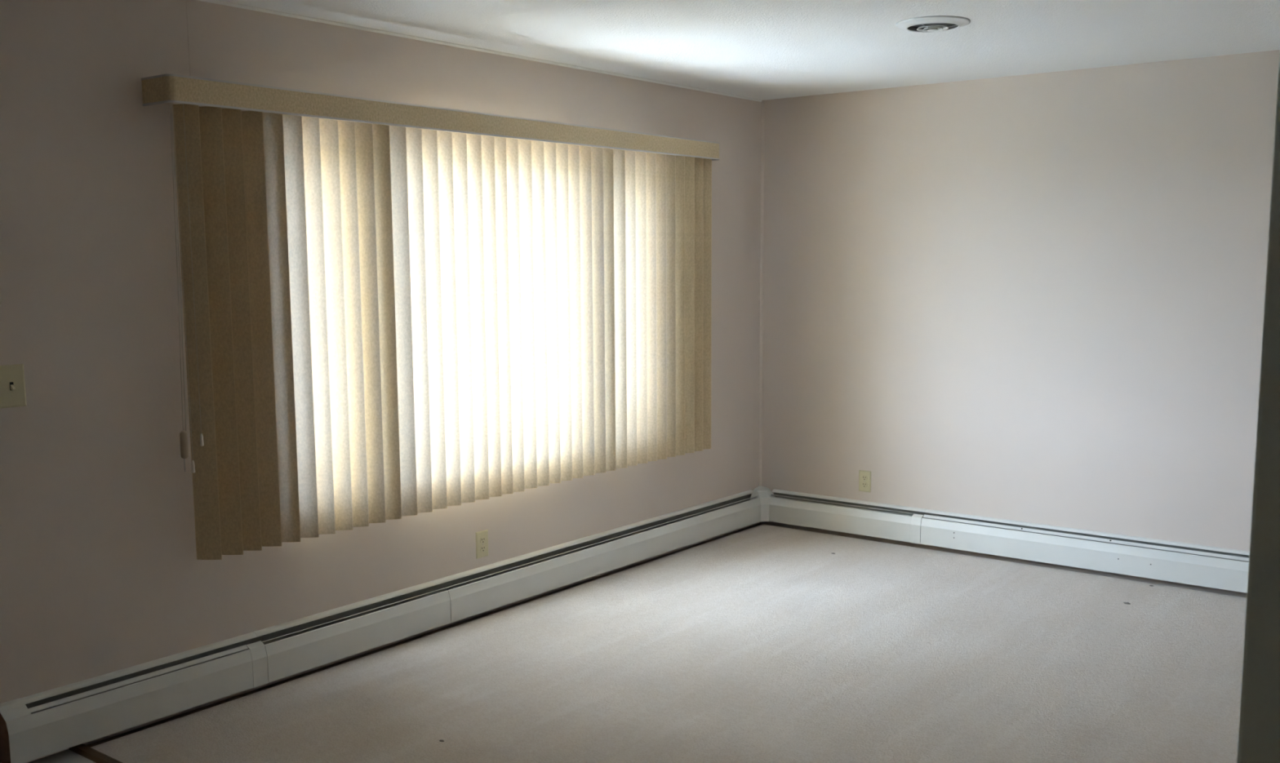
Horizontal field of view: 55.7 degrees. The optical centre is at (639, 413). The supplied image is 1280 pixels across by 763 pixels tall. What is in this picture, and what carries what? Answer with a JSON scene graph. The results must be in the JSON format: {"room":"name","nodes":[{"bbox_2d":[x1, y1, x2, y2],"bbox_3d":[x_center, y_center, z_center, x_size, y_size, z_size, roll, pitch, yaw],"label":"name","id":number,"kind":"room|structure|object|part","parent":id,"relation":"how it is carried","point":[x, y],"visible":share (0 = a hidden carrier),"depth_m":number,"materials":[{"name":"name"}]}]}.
{"room":"empty living room","nodes":[
{"label":"empty living room","id":0,"kind":"room"},
{"bbox_2d":[0,0,761,762],"bbox_3d":[-1.990,-0.111,3.724,0.150,2.470,8.600,5,9,37],"label":"wall","id":1,"kind":"structure","parent":0,"point":[101,573],"depth_m":4.06,"materials":[{"name":"paint"}]},
{"bbox_2d":[0,364,26,408],"bbox_3d":[-1.912,-0.083,3.688,0.022,0.130,0.084,5,9,37],"label":"light switch","id":2,"kind":"object","parent":1,"relation":"attached to","point":[12,382],"visible":1,"depth_m":3.69,"materials":[{"name":"beige plastic"}]},
{"bbox_2d":[186,0,192,76],"bbox_3d":[-1.517,-1.178,4.084,0.001,0.429,0.008,5,9,37],"label":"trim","id":3,"kind":"structure","parent":1,"relation":"attached to","point":[187,1],"depth_m":4.07,"materials":[{"name":"paint"}]},
{"bbox_2d":[0,486,774,762],"bbox_3d":[-0.593,0.762,5.427,0.116,0.200,4.402,5,9,37],"label":"baseboard heater","id":4,"kind":"object","parent":1,"relation":"attached to","point":[39,725],"visible":0.99,"depth_m":4.64,"materials":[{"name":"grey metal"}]},
{"bbox_3d":[-1.956,0.991,3.715,0.079,0.179,0.002,5,9,37],"label":"plate","id":5,"kind":"part","parent":4,"relation":"part of","materials":[{"name":"brown metal"}]},
{"bbox_2d":[20,631,260,704],"bbox_3d":[-1.666,0.855,4.117,0.028,0.014,0.869,5,9,37],"label":"hood","id":6,"kind":"object","parent":4,"relation":"attached to","point":[91,683],"depth_m":4.08,"materials":[{"name":"metal"}]},
{"bbox_3d":[-1.645,0.962,4.063,0.016,0.140,0.788,5,9,37],"label":"panel","id":7,"kind":"part","parent":4,"relation":"part of","materials":[{"name":"metal"}]},
{"bbox_3d":[-1.087,0.867,4.776,0.016,0.140,0.906,5,9,37],"label":"panel","id":8,"kind":"part","parent":4,"relation":"part of","materials":[{"name":"metal"}]},
{"bbox_3d":[-0.051,0.689,6.100,0.016,0.140,2.470,5,9,37],"label":"panel","id":9,"kind":"part","parent":4,"relation":"part of","materials":[{"name":"metal"}]},
{"bbox_2d":[661,489,755,519],"bbox_3d":[0.388,0.503,6.742,0.028,0.014,0.889,5,9,37],"label":"hood","id":10,"kind":"object","parent":4,"relation":"attached to","point":[734,498],"depth_m":6.74,"materials":[{"name":"metal"}]},
{"bbox_2d":[141,74,719,559],"bbox_3d":[-0.598,-0.452,5.235,0.161,1.616,3.139,5,9,37],"label":"vertical blind","id":11,"kind":"object","parent":1,"relation":"attached to","point":[416,308],"visible":1,"depth_m":4.80,"materials":[{"name":"fabric"}]},
{"bbox_3d":[-1.542,-0.491,4.035,0.011,1.109,0.022,5,9,37],"label":"control cord","id":12,"kind":"part","parent":11,"relation":"part of","materials":[{"name":"beige plastic"}]},
{"bbox_3d":[-1.516,-0.437,4.015,0.005,1.211,0.001,5,9,37],"label":"pull cord","id":13,"kind":"part","parent":11,"relation":"part of","materials":[{"name":"beige plastic"}]},
{"bbox_3d":[-1.486,-0.483,4.019,0.005,1.121,0.001,5,9,37],"label":"pull cord","id":14,"kind":"part","parent":11,"relation":"part of","materials":[{"name":"beige plastic"}]},
{"bbox_2d":[197,0,762,102],"bbox_3d":[-0.898,-1.502,4.841,0.010,0.011,5.180,5,9,37],"label":"trim","id":15,"kind":"structure","parent":1,"relation":"attached to","point":[216,2],"depth_m":4.99,"materials":[{"name":"white paint"}]},
{"bbox_2d":[475,529,488,559],"bbox_3d":[-0.697,0.579,5.358,0.008,0.118,0.072,5,9,37],"label":"wall outlet","id":16,"kind":"object","parent":1,"relation":"attached to","point":[482,537],"visible":1,"depth_m":5.35,"materials":[{"name":"beige plastic"}]},
{"bbox_2d":[480,545,485,551],"bbox_3d":[-0.695,0.599,5.359,0.003,0.027,0.034,5,9,37],"label":"receptacle","id":17,"kind":"object","parent":16,"relation":"attached to","point":[482,548],"depth_m":5.36,"materials":[{"name":"grey plastic"}]},
{"bbox_2d":[480,537,485,543],"bbox_3d":[-0.695,0.560,5.354,0.003,0.027,0.034,5,9,37],"label":"receptacle","id":18,"kind":"object","parent":16,"relation":"attached to","point":[482,540],"depth_m":5.35,"materials":[{"name":"grey plastic"}]},
{"bbox_2d":[27,524,1246,762],"bbox_3d":[-0.106,1.275,2.436,4.600,0.030,8.600,5,9,37],"label":"floor","id":19,"kind":"structure","parent":0,"point":[763,643],"depth_m":4.53,"materials":[{"name":"carpet"}]},
{"bbox_2d":[68,743,123,762],"bbox_3d":[-0.482,1.208,2.890,3.445,0.016,0.036,5,9,37],"label":"edging","id":20,"kind":"object","parent":19,"relation":"on","point":[83,750],"visible":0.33,"depth_m":3.85,"materials":[{"name":"brown wood"}]},
{"bbox_2d":[219,0,1279,100],"bbox_3d":[-0.132,-1.220,2.122,4.870,0.120,8.840,5,9,37],"label":"ceiling","id":21,"kind":"structure","parent":0,"point":[764,50],"depth_m":4.83,"materials":[{"name":"white paint"}]},
{"bbox_2d":[895,15,970,32],"bbox_3d":[1.117,-1.476,4.618,0.277,0.029,0.277,5,9,37],"label":"recessed light","id":22,"kind":"object","parent":21,"relation":"in","point":[935,23],"visible":1,"depth_m":4.57,"materials":[{"name":"white metal"}]},
{"bbox_2d":[759,49,1279,597],"bbox_3d":[2.547,-0.394,5.704,4.870,2.470,0.120,5,9,37],"label":"wall","id":23,"kind":"structure","parent":0,"point":[1036,298],"depth_m":6.07,"materials":[{"name":"paint"}]},
{"bbox_2d":[758,100,764,486],"bbox_3d":[0.705,-0.670,7.023,0.012,2.240,0.012,5,9,37],"label":"trim","id":24,"kind":"structure","parent":23,"relation":"attached to","point":[762,101],"depth_m":7.02,"materials":[{"name":"paint"}]},
{"bbox_2d":[858,470,871,492],"bbox_3d":[1.251,0.378,6.739,0.072,0.118,0.008,5,9,37],"label":"wall outlet","id":25,"kind":"object","parent":23,"relation":"attached to","point":[864,477],"visible":1,"depth_m":6.74,"materials":[{"name":"beige plastic"}]},
{"bbox_2d":[861,482,866,487],"bbox_3d":[1.250,0.398,6.740,0.034,0.027,0.003,5,9,37],"label":"receptacle","id":26,"kind":"object","parent":25,"relation":"attached to","point":[863,484],"depth_m":6.74,"materials":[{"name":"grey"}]},
{"bbox_2d":[862,475,866,480],"bbox_3d":[1.249,0.359,6.735,0.034,0.027,0.003,5,9,37],"label":"receptacle","id":27,"kind":"object","parent":25,"relation":"attached to","point":[864,477],"depth_m":6.73,"materials":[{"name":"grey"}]},
{"bbox_2d":[768,488,1249,593],"bbox_3d":[2.523,0.708,5.741,4.450,0.191,0.082,5,9,37],"label":"baseboard heater","id":28,"kind":"object","parent":23,"relation":"attached to","point":[1210,566],"visible":1,"depth_m":6.15,"materials":[{"name":"grey metal"}]},
{"bbox_3d":[1.104,0.592,6.797,0.906,0.140,0.016,5,9,37],"label":"panel","id":29,"kind":"part","parent":28,"relation":"part of","materials":[{"name":"metal"}]},
{"bbox_2d":[772,488,925,512],"bbox_3d":[1.160,0.489,6.813,0.960,0.014,0.028,5,9,37],"label":"hood","id":30,"kind":"object","parent":28,"relation":"attached to","point":[777,493],"depth_m":6.81,"materials":[{"name":"metal"}]},
{"bbox_3d":[2.547,0.707,5.772,4.450,0.186,0.004,5,9,37],"label":"plate","id":31,"kind":"part","parent":28,"relation":"part of","materials":[{"name":"grey metal"}]},
{"bbox_3d":[2.885,0.759,5.426,3.486,0.140,0.016,5,9,37],"label":"panel","id":32,"kind":"part","parent":28,"relation":"part of","materials":[{"name":"metal"}]},
{"bbox_2d":[924,509,1249,555],"bbox_3d":[2.919,0.654,5.459,3.489,0.014,0.028,5,9,37],"label":"hood","id":33,"kind":"object","parent":28,"relation":"attached to","point":[1180,547],"depth_m":6.00,"materials":[{"name":"metal"}]},
{"bbox_2d":[1236,54,1279,762],"bbox_3d":[1.303,0.175,1.301,1.155,2.452,0.120,5,9,37],"label":"wall","id":34,"kind":"structure","parent":0,"point":[1259,732],"depth_m":1.60,"materials":[{"name":"white paint"}]}
]}

